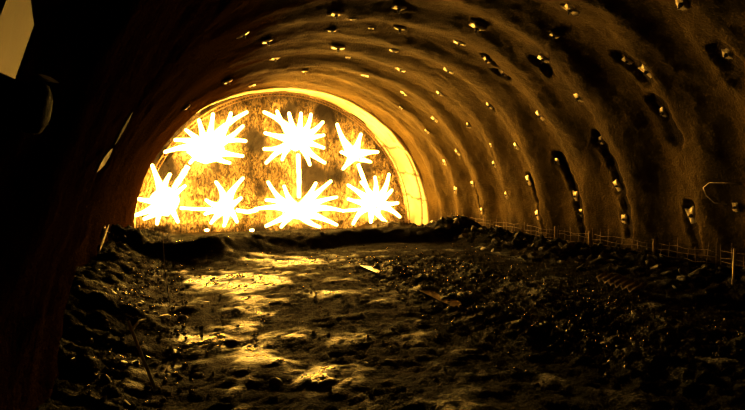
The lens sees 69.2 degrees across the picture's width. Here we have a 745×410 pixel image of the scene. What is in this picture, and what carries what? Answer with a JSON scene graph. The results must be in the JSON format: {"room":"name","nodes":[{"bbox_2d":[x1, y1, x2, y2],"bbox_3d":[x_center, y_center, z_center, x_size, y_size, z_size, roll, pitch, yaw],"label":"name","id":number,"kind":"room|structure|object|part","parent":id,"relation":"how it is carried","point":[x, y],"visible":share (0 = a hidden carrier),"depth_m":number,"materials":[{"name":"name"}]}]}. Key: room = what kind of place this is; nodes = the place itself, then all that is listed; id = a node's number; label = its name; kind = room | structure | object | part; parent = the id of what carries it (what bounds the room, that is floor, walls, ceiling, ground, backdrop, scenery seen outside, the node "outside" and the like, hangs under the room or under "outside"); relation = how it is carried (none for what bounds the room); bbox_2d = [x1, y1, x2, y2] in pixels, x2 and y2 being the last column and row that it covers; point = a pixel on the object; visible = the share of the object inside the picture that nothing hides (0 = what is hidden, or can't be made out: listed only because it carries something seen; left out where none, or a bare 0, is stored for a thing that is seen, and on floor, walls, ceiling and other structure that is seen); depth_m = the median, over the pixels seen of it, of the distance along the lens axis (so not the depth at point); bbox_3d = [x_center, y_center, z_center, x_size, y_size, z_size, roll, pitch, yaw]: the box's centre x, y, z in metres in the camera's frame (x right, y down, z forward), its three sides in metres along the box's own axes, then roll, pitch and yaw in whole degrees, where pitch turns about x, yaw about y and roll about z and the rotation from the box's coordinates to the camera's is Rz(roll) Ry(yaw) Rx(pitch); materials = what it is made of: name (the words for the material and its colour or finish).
{"room":"underground passage","nodes":[
{"label":"underground passage","id":0,"kind":"room"},
{"bbox_2d":[0,0,249,409],"bbox_3d":[-2.323,-0.238,6.054,2.657,4.948,24.981,-1,3,-20],"label":"wall","id":1,"kind":"structure","parent":0,"point":[110,60],"depth_m":2.12,"materials":[{"name":"brown concrete"}]},
{"bbox_2d":[0,0,33,78],"bbox_3d":[-0.638,-0.308,0.950,0.073,0.157,0.199,-1,3,-20],"label":"board","id":2,"kind":"object","parent":1,"relation":"attached to","point":[16,16],"visible":1,"depth_m":0.95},
{"bbox_2d":[0,76,52,133],"bbox_3d":[-0.684,-0.190,0.978,0.180,0.118,0.098,-1,3,-20],"label":"hose","id":3,"kind":"object","parent":2,"relation":"attached to","point":[26,106],"visible":1,"depth_m":0.96,"materials":[{"name":"black rubber"}]},
{"bbox_2d":[33,73,58,82],"bbox_3d":[-0.920,-0.357,1.527,0.012,0.012,0.115,0,3,-4],"label":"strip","id":4,"kind":"object","parent":1,"relation":"attached to","point":[41,76],"visible":1,"depth_m":1.51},
{"bbox_2d":[94,148,112,172],"bbox_3d":[-1.179,-0.199,2.371,0.013,0.119,0.364,-1,3,-16],"label":"strip","id":5,"kind":"object","parent":1,"relation":"attached to","point":[106,155],"visible":1,"depth_m":2.34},
{"bbox_2d":[99,224,108,251],"bbox_3d":[-4.856,0.583,9.779,0.012,0.376,1.375,-1,3,-19],"label":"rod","id":6,"kind":"object","parent":1,"relation":"attached to","point":[106,231],"visible":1,"depth_m":9.75,"materials":[{"name":"brown metal"}]},
{"bbox_2d":[101,226,108,240],"bbox_3d":[-5.047,0.529,10.094,0.165,0.309,0.199,1,3,26],"label":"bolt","id":7,"kind":"object","parent":1,"relation":"attached to","point":[104,227],"visible":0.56,"depth_m":10.05,"materials":[{"name":"metal"}]},
{"bbox_2d":[112,112,132,144],"bbox_3d":[-1.201,-0.370,2.597,0.028,0.170,0.128,1,3,16],"label":"strip","id":8,"kind":"object","parent":1,"relation":"attached to","point":[123,126],"visible":1,"depth_m":2.59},
{"bbox_2d":[136,91,407,233],"bbox_3d":[-3.481,-1.663,21.072,10.783,5.775,0.926,-1,3,-20],"label":"wall","id":9,"kind":"structure","parent":0,"point":[199,180],"depth_m":20.91,"materials":[{"name":"yellow stone"}]},
{"bbox_2d":[135,164,186,225],"bbox_3d":[-7.560,-0.368,19.168,1.832,2.209,0.703,-1,3,-20],"label":"light","id":10,"kind":"object","parent":9,"relation":"attached to","point":[165,201],"visible":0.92,"depth_m":19.02,"materials":[{"name":"white"}]},
{"bbox_2d":[171,165,190,188],"bbox_3d":[-6.867,-1.005,19.376,0.686,0.912,0.260,-1,3,-20],"label":"trail","id":11,"kind":"object","parent":10,"relation":"attached to","point":[178,181],"visible":0.99,"depth_m":19.29,"materials":[{"name":"white"}]},
{"bbox_2d":[163,110,248,164],"bbox_3d":[-6.019,-2.474,19.631,2.968,2.013,0.682,-1,3,-19],"label":"light","id":12,"kind":"object","parent":9,"relation":"attached to","point":[207,147],"visible":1,"depth_m":19.47,"materials":[{"name":"white"}]},
{"bbox_2d":[203,177,244,226],"bbox_3d":[-5.492,-0.112,19.939,1.475,1.882,0.688,-1,3,-20],"label":"light","id":13,"kind":"object","parent":9,"relation":"attached to","point":[224,207],"visible":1,"depth_m":19.73,"materials":[{"name":"white"}]},
{"bbox_2d":[180,206,211,210],"bbox_3d":[-6.369,0.128,19.610,1.181,0.198,0.150,-1,3,-20],"label":"trail","id":14,"kind":"object","parent":13,"relation":"attached to","point":[181,207],"visible":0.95,"depth_m":19.54,"materials":[{"name":"white"}]},
{"bbox_2d":[236,208,257,213],"bbox_3d":[-4.699,0.226,20.223,0.838,0.255,0.182,-1,3,-20],"label":"trail","id":15,"kind":"object","parent":13,"relation":"attached to","point":[238,210],"visible":0.91,"depth_m":20.15,"materials":[{"name":"white"}]},
{"bbox_2d":[263,109,325,165],"bbox_3d":[-3.001,-2.547,20.735,2.479,2.120,0.691,-1,3,-20],"label":"light","id":16,"kind":"object","parent":9,"relation":"attached to","point":[297,137],"visible":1,"depth_m":20.54,"materials":[{"name":"white"}]},
{"bbox_2d":[295,154,301,197],"bbox_3d":[-2.851,-1.119,20.834,0.240,1.700,0.213,-1,3,-20],"label":"trail","id":17,"kind":"object","parent":16,"relation":"attached to","point":[298,156],"visible":1,"depth_m":20.76,"materials":[{"name":"white"}]},
{"bbox_2d":[253,180,341,228],"bbox_3d":[-2.780,-0.022,20.923,3.657,1.927,0.682,-1,3,-18],"label":"light","id":18,"kind":"object","parent":9,"relation":"attached to","point":[305,210],"visible":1,"depth_m":20.72,"materials":[{"name":"white"}]},
{"bbox_2d":[335,123,378,169],"bbox_3d":[-0.638,-2.317,21.596,1.787,1.867,0.669,-1,3,-15],"label":"light","id":19,"kind":"object","parent":9,"relation":"attached to","point":[354,153],"visible":1,"depth_m":21.36,"materials":[{"name":"white"}]},
{"bbox_2d":[347,173,400,224],"bbox_3d":[-0.008,-0.210,21.923,2.340,2.211,0.728,-1,3,-20],"label":"light","id":20,"kind":"object","parent":9,"relation":"attached to","point":[372,202],"visible":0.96,"depth_m":21.71,"materials":[{"name":"white"}]},
{"bbox_2d":[342,207,359,212],"bbox_3d":[-0.819,0.196,21.635,0.851,0.205,0.161,-1,3,-20],"label":"trail","id":21,"kind":"object","parent":20,"relation":"attached to","point":[348,209],"visible":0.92,"depth_m":21.56,"materials":[{"name":"white"}]},
{"bbox_2d":[356,163,369,187],"bbox_3d":[-0.364,-1.084,21.741,0.626,1.191,0.195,-1,3,-20],"label":"trail","id":22,"kind":"object","parent":20,"relation":"attached to","point":[361,173],"visible":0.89,"depth_m":21.64,"materials":[{"name":"white"}]},
{"bbox_2d":[36,215,744,409],"bbox_3d":[0.952,1.057,9.090,11.466,1.190,26.322,-1,3,-20],"label":"floor","id":23,"kind":"structure","parent":0,"point":[660,380],"depth_m":5.61,"materials":[{"name":"brown soil"}]},
{"bbox_2d":[69,357,79,368],"bbox_3d":[-2.152,1.147,3.900,0.097,0.084,0.060,1,3,21],"label":"stone","id":24,"kind":"object","parent":23,"relation":"on","point":[73,363],"visible":1,"depth_m":3.88,"materials":[{"name":"brown stone"}]},
{"bbox_2d":[85,338,93,343],"bbox_3d":[-2.463,1.187,4.698,0.058,0.048,0.074,2,4,41],"label":"stone","id":25,"kind":"object","parent":23,"relation":"on","point":[89,341],"visible":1,"depth_m":4.68,"materials":[{"name":"brown stone"}]},
{"bbox_2d":[100,373,111,381],"bbox_3d":[-1.859,1.213,3.773,0.059,0.104,0.096,2,3,36],"label":"stone","id":26,"kind":"object","parent":23,"relation":"on","point":[103,376],"visible":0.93,"depth_m":3.74,"materials":[{"name":"brown stone"}]},
{"bbox_2d":[121,360,127,365],"bbox_3d":[-1.955,1.245,4.250,0.049,0.036,0.072,-1,3,-21],"label":"stone","id":27,"kind":"object","parent":23,"relation":"on","point":[123,362],"visible":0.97,"depth_m":4.25,"materials":[{"name":"brown stone"}]},
{"bbox_2d":[131,360,139,367],"bbox_3d":[-1.937,1.307,4.407,0.080,0.079,0.082,-2,3,-40],"label":"stone","id":28,"kind":"object","parent":23,"relation":"on","point":[136,363],"visible":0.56,"depth_m":4.39,"materials":[{"name":"brown stone"}]},
{"bbox_2d":[127,320,155,388],"bbox_3d":[-1.702,1.105,3.980,0.222,0.509,0.023,0,3,7],"label":"rod","id":29,"kind":"object","parent":23,"relation":"on","point":[128,322],"visible":1,"depth_m":3.97,"materials":[{"name":"metal"}]},
{"bbox_2d":[133,314,168,329],"bbox_3d":[-2.390,1.227,5.754,0.099,0.088,0.712,0,3,7],"label":"wire","id":30,"kind":"object","parent":23,"relation":"on","point":[164,315],"visible":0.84,"depth_m":5.65,"materials":[{"name":"metal"}]},
{"bbox_2d":[162,231,169,303],"bbox_3d":[-2.623,0.803,6.859,0.111,0.933,0.020,1,3,25],"label":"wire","id":31,"kind":"object","parent":23,"relation":"on","point":[162,231],"visible":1,"depth_m":6.86,"materials":[{"name":"brown metal"}]},
{"bbox_2d":[173,349,180,353],"bbox_3d":[-1.835,1.389,5.069,0.077,0.054,0.147,-1,3,-18],"label":"stone","id":32,"kind":"object","parent":23,"relation":"on","point":[176,351],"visible":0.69,"depth_m":5.04,"materials":[{"name":"brown stone"}]},
{"bbox_2d":[189,372,203,379],"bbox_3d":[-1.437,1.414,4.416,0.134,0.102,0.116,-1,3,-21],"label":"stone","id":33,"kind":"object","parent":23,"relation":"on","point":[196,375],"visible":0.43,"depth_m":4.37,"materials":[{"name":"brown stone"}]},
{"bbox_2d":[225,338,237,343],"bbox_3d":[-1.420,1.362,5.387,0.116,0.076,0.144,-2,3,-39],"label":"stone","id":34,"kind":"object","parent":23,"relation":"on","point":[228,340],"visible":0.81,"depth_m":5.34,"materials":[{"name":"brown stone"}]},
{"bbox_2d":[140,91,409,228],"bbox_3d":[-3.358,-1.692,20.777,10.373,5.254,0.285,-1,3,-20],"label":"girder","id":35,"kind":"object","parent":23,"relation":"on","point":[274,92],"visible":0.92,"depth_m":20.77,"materials":[{"name":"metal"}]},
{"bbox_2d":[268,377,282,385],"bbox_3d":[-0.764,1.404,4.248,0.119,0.084,0.091,1,3,19],"label":"stone","id":36,"kind":"object","parent":23,"relation":"on","point":[272,380],"visible":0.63,"depth_m":4.24,"materials":[{"name":"brown stone"}]},
{"bbox_2d":[134,87,429,227],"bbox_3d":[-3.056,-1.458,20.263,11.019,6.137,2.369,-1,3,-20],"label":"arch","id":37,"kind":"object","parent":23,"relation":"on","point":[409,171],"visible":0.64,"depth_m":21.14,"materials":[{"name":"concrete"}]},
{"bbox_2d":[359,263,384,274],"bbox_3d":[-0.055,1.114,9.580,0.150,0.001,1.466,-1,3,-20],"label":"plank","id":38,"kind":"object","parent":23,"relation":"on","point":[365,266],"visible":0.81,"depth_m":9.50,"materials":[{"name":"yellow wood"}]},
{"bbox_2d":[385,359,396,364],"bbox_3d":[0.172,1.416,4.843,0.129,0.067,0.070,2,3,33],"label":"stone","id":39,"kind":"object","parent":23,"relation":"on","point":[389,361],"visible":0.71,"depth_m":4.82,"materials":[{"name":"brown stone"}]},
{"bbox_2d":[74,216,744,409],"bbox_3d":[0.318,0.982,11.230,9.593,0.993,14.012,-1,3,-20],"label":"gravel","id":40,"kind":"object","parent":23,"relation":"on","point":[165,380],"visible":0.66,"depth_m":6.68,"materials":[{"name":"brown gravel"}]},
{"bbox_2d":[418,289,460,306],"bbox_3d":[0.889,1.198,7.019,0.213,0.001,1.204,-1,3,-20],"label":"plank","id":41,"kind":"object","parent":23,"relation":"on","point":[432,294],"visible":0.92,"depth_m":6.91,"materials":[{"name":"brown wood"}]},
{"bbox_2d":[444,224,451,228],"bbox_3d":[2.053,0.591,14.808,0.211,0.149,0.120,2,3,37],"label":"rubble stone","id":42,"kind":"object","parent":23,"relation":"on","point":[447,226],"visible":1,"depth_m":14.79,"materials":[{"name":"grey stone"}]},
{"bbox_2d":[496,220,524,232],"bbox_3d":[3.946,0.631,15.609,0.079,0.568,1.457,-1,3,-19],"label":"mesh panel","id":43,"kind":"object","parent":23,"relation":"on","point":[496,220],"visible":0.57,"depth_m":15.66,"materials":[{"name":"brown metal"}]},
{"bbox_2d":[526,223,557,238],"bbox_3d":[4.442,0.743,14.239,0.123,0.522,1.278,-1,3,-20],"label":"mesh panel","id":44,"kind":"object","parent":23,"relation":"on","point":[555,228],"visible":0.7,"depth_m":13.89,"materials":[{"name":"brown metal"}]},
{"bbox_2d":[538,246,547,250],"bbox_3d":[3.561,0.921,11.308,0.142,0.118,0.248,-1,3,-26],"label":"rubble stone","id":45,"kind":"object","parent":23,"relation":"on","point":[543,247],"visible":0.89,"depth_m":11.24,"materials":[{"name":"stone"}]},
{"bbox_2d":[559,230,590,245],"bbox_3d":[4.869,0.771,13.037,0.104,0.577,1.128,-1,3,-20],"label":"mesh panel","id":46,"kind":"object","parent":23,"relation":"on","point":[589,232],"visible":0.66,"depth_m":12.73,"materials":[{"name":"brown metal"}]},
{"bbox_3d":[5.028,0.842,12.524,0.050,0.483,0.050,-1,3,-20],"label":"post","id":47,"kind":"part","parent":46,"relation":"part of","materials":[{"name":"wood"}]},
{"bbox_2d":[599,251,607,259],"bbox_3d":[4.294,1.004,10.053,0.166,0.270,0.229,2,3,32],"label":"rubble stone","id":48,"kind":"object","parent":23,"relation":"on","point":[602,254],"visible":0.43,"depth_m":10.05,"materials":[{"name":"stone"}]},
{"bbox_2d":[595,270,645,292],"bbox_3d":[3.617,1.123,7.928,0.183,0.178,0.968,0,3,-9],"label":"strip","id":49,"kind":"object","parent":23,"relation":"on","point":[622,282],"visible":1,"depth_m":7.89,"materials":[{"name":"metal"}]},
{"bbox_2d":[592,229,655,252],"bbox_3d":[5.392,0.830,11.633,0.125,0.589,1.728,-1,3,-20],"label":"mesh panel","id":50,"kind":"object","parent":23,"relation":"on","point":[653,243],"visible":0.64,"depth_m":11.34,"materials":[{"name":"brown metal"}]},
{"bbox_3d":[5.643,0.920,10.834,0.050,0.483,0.050,-1,3,-20],"label":"post","id":51,"kind":"part","parent":50,"relation":"part of","materials":[{"name":"wood"}]},
{"bbox_2d":[645,258,655,266],"bbox_3d":[5.106,1.085,9.890,0.174,0.220,0.209,2,3,40],"label":"rubble stone","id":52,"kind":"object","parent":23,"relation":"on","point":[649,262],"visible":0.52,"depth_m":9.83,"materials":[{"name":"stone"}]},
{"bbox_2d":[646,254,654,259],"bbox_3d":[5.258,0.998,10.230,0.154,0.145,0.146,0,3,7],"label":"rubble stone","id":53,"kind":"object","parent":23,"relation":"on","point":[648,256],"visible":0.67,"depth_m":10.18,"materials":[{"name":"stone"}]},
{"bbox_2d":[651,264,661,269],"bbox_3d":[4.687,1.058,8.929,0.198,0.164,0.148,0,3,-5],"label":"rubble stone","id":54,"kind":"object","parent":23,"relation":"on","point":[657,266],"visible":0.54,"depth_m":8.89,"materials":[{"name":"stone"}]},
{"bbox_2d":[660,271,672,276],"bbox_3d":[4.591,1.120,8.475,0.150,0.196,0.170,0,3,-10],"label":"rubble stone","id":55,"kind":"object","parent":23,"relation":"on","point":[666,273],"visible":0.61,"depth_m":8.42,"materials":[{"name":"stone"}]},
{"bbox_2d":[676,275,689,281],"bbox_3d":[4.644,1.112,8.083,0.140,0.141,0.182,-2,3,-30],"label":"rubble stone","id":56,"kind":"object","parent":23,"relation":"on","point":[684,278],"visible":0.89,"depth_m":8.02,"materials":[{"name":"stone"}]},
{"bbox_2d":[678,268,688,275],"bbox_3d":[4.900,1.078,8.498,0.160,0.161,0.107,2,4,41],"label":"rubble stone","id":57,"kind":"object","parent":23,"relation":"on","point":[681,271],"visible":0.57,"depth_m":8.48,"materials":[{"name":"stone"}]},
{"bbox_2d":[658,239,716,263],"bbox_3d":[5.926,0.896,10.191,0.096,0.543,1.209,-1,3,-19],"label":"mesh panel","id":58,"kind":"object","parent":23,"relation":"on","point":[669,245],"visible":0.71,"depth_m":10.16,"materials":[{"name":"brown metal"}]},
{"bbox_2d":[688,268,703,276],"bbox_3d":[4.914,1.033,8.188,0.280,0.171,0.159,-2,3,-30],"label":"rubble stone","id":59,"kind":"object","parent":23,"relation":"on","point":[698,272],"visible":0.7,"depth_m":8.13,"materials":[{"name":"stone"}]},
{"bbox_2d":[718,265,731,271],"bbox_3d":[5.258,0.954,8.041,0.238,0.141,0.111,0,3,0],"label":"rubble stone","id":60,"kind":"object","parent":23,"relation":"on","point":[720,267],"visible":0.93,"depth_m":8.00,"materials":[{"name":"stone"}]},
{"bbox_2d":[720,243,744,267],"bbox_3d":[6.403,0.964,8.850,0.120,0.578,1.456,-1,3,-20],"label":"mesh panel","id":61,"kind":"object","parent":23,"relation":"on","point":[743,266],"visible":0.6,"depth_m":9.39,"materials":[{"name":"brown metal"}]},
{"bbox_2d":[732,249,735,285],"bbox_3d":[4.952,0.872,7.402,0.041,0.551,0.031,-1,3,-20],"label":"marker stake","id":62,"kind":"object","parent":23,"relation":"on","point":[734,250],"visible":0.88,"depth_m":7.39,"materials":[{"name":"wood"}]},
{"bbox_2d":[206,0,726,114],"bbox_3d":[1.510,-2.997,7.323,6.273,1.485,24.986,-1,3,-20],"label":"ceiling","id":63,"kind":"structure","parent":0,"point":[517,32],"depth_m":11.25,"materials":[{"name":"brown concrete"}]},
{"bbox_2d":[222,78,232,84],"bbox_3d":[-3.734,-3.180,13.883,0.270,0.180,0.206,-1,3,-26],"label":"bolt","id":64,"kind":"object","parent":63,"relation":"hanging from","point":[228,81],"visible":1,"depth_m":13.86,"materials":[{"name":"metal"}]},
{"bbox_2d":[237,31,248,38],"bbox_3d":[-2.252,-2.966,9.407,0.226,0.153,0.130,0,3,7],"label":"bolt","id":65,"kind":"object","parent":63,"relation":"hanging from","point":[243,35],"visible":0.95,"depth_m":9.37,"materials":[{"name":"metal"}]},
{"bbox_2d":[262,38,272,45],"bbox_3d":[-2.170,-3.363,11.135,0.223,0.156,0.163,-1,3,-21],"label":"bolt","id":66,"kind":"object","parent":63,"relation":"hanging from","point":[267,41],"visible":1,"depth_m":11.09,"materials":[{"name":"metal"}]},
{"bbox_2d":[325,28,335,34],"bbox_3d":[-0.882,-3.711,11.516,0.248,0.137,0.156,-1,3,-18],"label":"bolt","id":67,"kind":"object","parent":63,"relation":"hanging from","point":[331,30],"visible":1,"depth_m":11.48,"materials":[{"name":"metal"}]},
{"bbox_2d":[326,11,344,19],"bbox_3d":[-0.691,-3.577,10.187,0.319,0.158,0.189,-3,4,-44],"label":"bolt","id":68,"kind":"object","parent":63,"relation":"hanging from","point":[336,14],"visible":1,"depth_m":10.15,"materials":[{"name":"metal"}]},
{"bbox_3d":[-0.689,-3.599,10.189,0.191,0.048,0.323,-2,11,46],"label":"plate","id":69,"kind":"part","parent":68,"relation":"part of","materials":[{"name":"metal"}]},
{"bbox_2d":[331,45,344,52],"bbox_3d":[-0.846,-3.801,13.203,0.355,0.145,0.188,-1,3,-28],"label":"bolt","id":70,"kind":"object","parent":63,"relation":"hanging from","point":[337,48],"visible":1,"depth_m":13.16,"materials":[{"name":"metal"}]},
{"bbox_3d":[-0.843,-3.839,13.199,0.354,0.052,0.191,-3,1,-27],"label":"plate","id":71,"kind":"part","parent":70,"relation":"part of","materials":[{"name":"metal"}]},
{"bbox_2d":[392,1,406,13],"bbox_3d":[0.495,-3.774,10.329,0.344,0.190,0.255,0,1,-34],"label":"bolt","id":72,"kind":"object","parent":63,"relation":"hanging from","point":[398,6],"visible":1,"depth_m":10.30,"materials":[{"name":"metal"}]},
{"bbox_3d":[0.511,-3.781,10.375,0.267,0.048,0.163,0,1,-34],"label":"plate","id":73,"kind":"part","parent":72,"relation":"part of","materials":[{"name":"metal"}]},
{"bbox_2d":[393,25,405,32],"bbox_3d":[0.567,-3.796,11.608,0.336,0.195,0.210,0,3,-3],"label":"bolt","id":74,"kind":"object","parent":63,"relation":"hanging from","point":[399,28],"visible":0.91,"depth_m":11.57,"materials":[{"name":"metal"}]},
{"bbox_2d":[443,67,453,73],"bbox_3d":[1.919,-3.380,13.589,0.278,0.184,0.160,0,3,-10],"label":"bolt","id":75,"kind":"object","parent":63,"relation":"hanging from","point":[444,68],"visible":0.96,"depth_m":13.55,"materials":[{"name":"metal"}]},
{"bbox_2d":[453,39,465,46],"bbox_3d":[1.895,-3.521,11.748,0.282,0.171,0.174,0,3,7],"label":"bolt","id":76,"kind":"object","parent":63,"relation":"hanging from","point":[458,42],"visible":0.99,"depth_m":11.70,"materials":[{"name":"metal"}]},
{"bbox_2d":[468,18,486,33],"bbox_3d":[2.071,-3.529,10.633,0.404,0.274,0.309,-1,3,-23],"label":"bolt","id":77,"kind":"object","parent":63,"relation":"hanging from","point":[478,25],"visible":1,"depth_m":10.59,"materials":[{"name":"metal"}]},
{"bbox_3d":[2.077,-3.520,10.690,0.333,0.060,0.204,17,4,-27],"label":"plate","id":78,"kind":"part","parent":77,"relation":"part of","materials":[{"name":"metal"}]},
{"bbox_2d":[482,54,492,63],"bbox_3d":[2.561,-3.245,12.008,0.190,0.212,0.285,3,4,44],"label":"bolt","id":79,"kind":"object","parent":63,"relation":"hanging from","point":[486,57],"visible":0.93,"depth_m":11.98,"materials":[{"name":"metal"}]},
{"bbox_2d":[537,54,549,63],"bbox_3d":[3.387,-2.881,10.665,0.234,0.186,0.179,0,3,5],"label":"bolt","id":80,"kind":"object","parent":63,"relation":"hanging from","point":[542,58],"visible":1,"depth_m":10.63,"materials":[{"name":"metal"}]},
{"bbox_2d":[549,30,559,38],"bbox_3d":[3.290,-3.083,9.774,0.203,0.162,0.164,0,3,6],"label":"bolt","id":81,"kind":"object","parent":63,"relation":"hanging from","point":[554,34],"visible":1,"depth_m":9.75,"materials":[{"name":"metal"}]},
{"bbox_2d":[560,4,579,14],"bbox_3d":[3.263,-3.223,8.891,0.311,0.195,0.190,-1,3,-20],"label":"bolt","id":82,"kind":"object","parent":63,"relation":"hanging from","point":[567,7],"visible":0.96,"depth_m":8.87,"materials":[{"name":"metal"}]},
{"bbox_2d":[675,0,688,9],"bbox_3d":[4.380,-2.864,7.650,0.159,0.184,0.285,2,4,41],"label":"bolt","id":83,"kind":"object","parent":63,"relation":"hanging from","point":[681,4],"visible":1,"depth_m":7.63,"materials":[{"name":"metal"}]},
{"bbox_2d":[375,0,744,267],"bbox_3d":[5.443,-0.413,8.875,2.468,5.038,24.975,-1,3,-20],"label":"wall","id":84,"kind":"structure","parent":0,"point":[662,166],"depth_m":10.96,"materials":[{"name":"brown concrete"}]},
{"bbox_2d":[485,101,493,108],"bbox_3d":[3.041,-2.610,13.980,0.248,0.249,0.192,-1,3,-19],"label":"bolt","id":85,"kind":"object","parent":84,"relation":"attached to","point":[489,105],"visible":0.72,"depth_m":13.96,"materials":[{"name":"metal"}]},
{"bbox_2d":[498,69,507,76],"bbox_3d":[3.024,-3.037,12.454,0.267,0.185,0.160,-2,3,-39],"label":"bolt","id":86,"kind":"object","parent":84,"relation":"attached to","point":[502,73],"visible":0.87,"depth_m":12.42,"materials":[{"name":"metal"}]},
{"bbox_2d":[525,175,531,184],"bbox_3d":[4.215,-0.671,14.640,0.166,0.291,0.161,0,3,-3],"label":"bolt","id":87,"kind":"object","parent":84,"relation":"attached to","point":[527,176],"visible":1,"depth_m":14.59,"materials":[{"name":"metal"}]},
{"bbox_2d":[535,110,543,120],"bbox_3d":[3.947,-2.108,12.685,0.216,0.247,0.160,0,3,1],"label":"bolt","id":88,"kind":"object","parent":84,"relation":"attached to","point":[537,111],"visible":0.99,"depth_m":12.65,"materials":[{"name":"metal"}]},
{"bbox_2d":[573,190,577,200],"bbox_3d":[4.969,-0.226,13.202,0.150,0.274,0.175,2,3,38],"label":"bolt","id":89,"kind":"object","parent":84,"relation":"attached to","point":[575,194],"visible":1,"depth_m":13.17,"materials":[{"name":"metal"}]},
{"bbox_2d":[573,93,582,101],"bbox_3d":[4.220,-2.200,11.053,0.186,0.184,0.163,-1,3,-21],"label":"bolt","id":90,"kind":"object","parent":84,"relation":"attached to","point":[576,95],"visible":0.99,"depth_m":11.03,"materials":[{"name":"metal"}]},
{"bbox_2d":[598,136,603,144],"bbox_3d":[4.947,-1.419,11.612,0.166,0.242,0.170,3,4,45],"label":"bolt","id":91,"kind":"object","parent":84,"relation":"attached to","point":[601,141],"visible":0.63,"depth_m":11.60,"materials":[{"name":"metal"}]},
{"bbox_2d":[613,179,622,190],"bbox_3d":[5.317,-0.430,11.718,0.196,0.279,0.138,1,3,17],"label":"bolt","id":92,"kind":"object","parent":84,"relation":"attached to","point":[616,183],"visible":1,"depth_m":11.68,"materials":[{"name":"metal"}]},
{"bbox_2d":[621,214,627,223],"bbox_3d":[5.481,0.308,11.792,0.125,0.210,0.149,-1,3,-24],"label":"bolt","id":93,"kind":"object","parent":84,"relation":"attached to","point":[623,217],"visible":1,"depth_m":11.77,"materials":[{"name":"metal"}]},
{"bbox_2d":[621,54,633,64],"bbox_3d":[4.502,-2.578,9.534,0.214,0.199,0.176,1,3,15],"label":"bolt","id":94,"kind":"object","parent":84,"relation":"attached to","point":[624,58],"visible":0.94,"depth_m":9.52,"materials":[{"name":"metal"}]},
{"bbox_2d":[638,64,651,77],"bbox_3d":[4.754,-2.330,9.357,0.250,0.245,0.180,0,3,3],"label":"bolt","id":95,"kind":"object","parent":84,"relation":"attached to","point":[644,69],"visible":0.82,"depth_m":9.33,"materials":[{"name":"metal"}]},
{"bbox_2d":[659,105,667,117],"bbox_3d":[5.346,-1.726,9.878,0.197,0.260,0.190,-2,3,-39],"label":"bolt","id":96,"kind":"object","parent":84,"relation":"attached to","point":[663,112],"visible":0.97,"depth_m":9.86,"materials":[{"name":"metal"}]},
{"bbox_2d":[684,206,695,223],"bbox_3d":[6.011,0.182,10.190,0.162,0.357,0.254,-1,3,-22],"label":"bolt","id":97,"kind":"object","parent":84,"relation":"attached to","point":[690,212],"visible":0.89,"depth_m":10.17,"materials":[{"name":"metal"}]},
{"bbox_2d":[703,182,741,204],"bbox_3d":[6.073,-0.197,9.346,0.190,0.390,0.635,-2,3,-34],"label":"wire","id":98,"kind":"object","parent":84,"relation":"hanging from","point":[709,182],"visible":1,"depth_m":9.42,"materials":[{"name":"brown metal"}]},
{"bbox_2d":[721,49,731,58],"bbox_3d":[5.298,-2.260,8.061,0.180,0.174,0.148,-2,4,-41],"label":"bolt","id":99,"kind":"object","parent":84,"relation":"attached to","point":[725,52],"visible":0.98,"depth_m":8.04,"materials":[{"name":"metal"}]},
{"bbox_2d":[732,201,741,211],"bbox_3d":[6.294,0.012,9.324,0.157,0.230,0.121,2,3,30],"label":"bolt","id":100,"kind":"object","parent":84,"relation":"attached to","point":[736,205],"visible":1,"depth_m":9.30,"materials":[{"name":"metal"}]}
]}

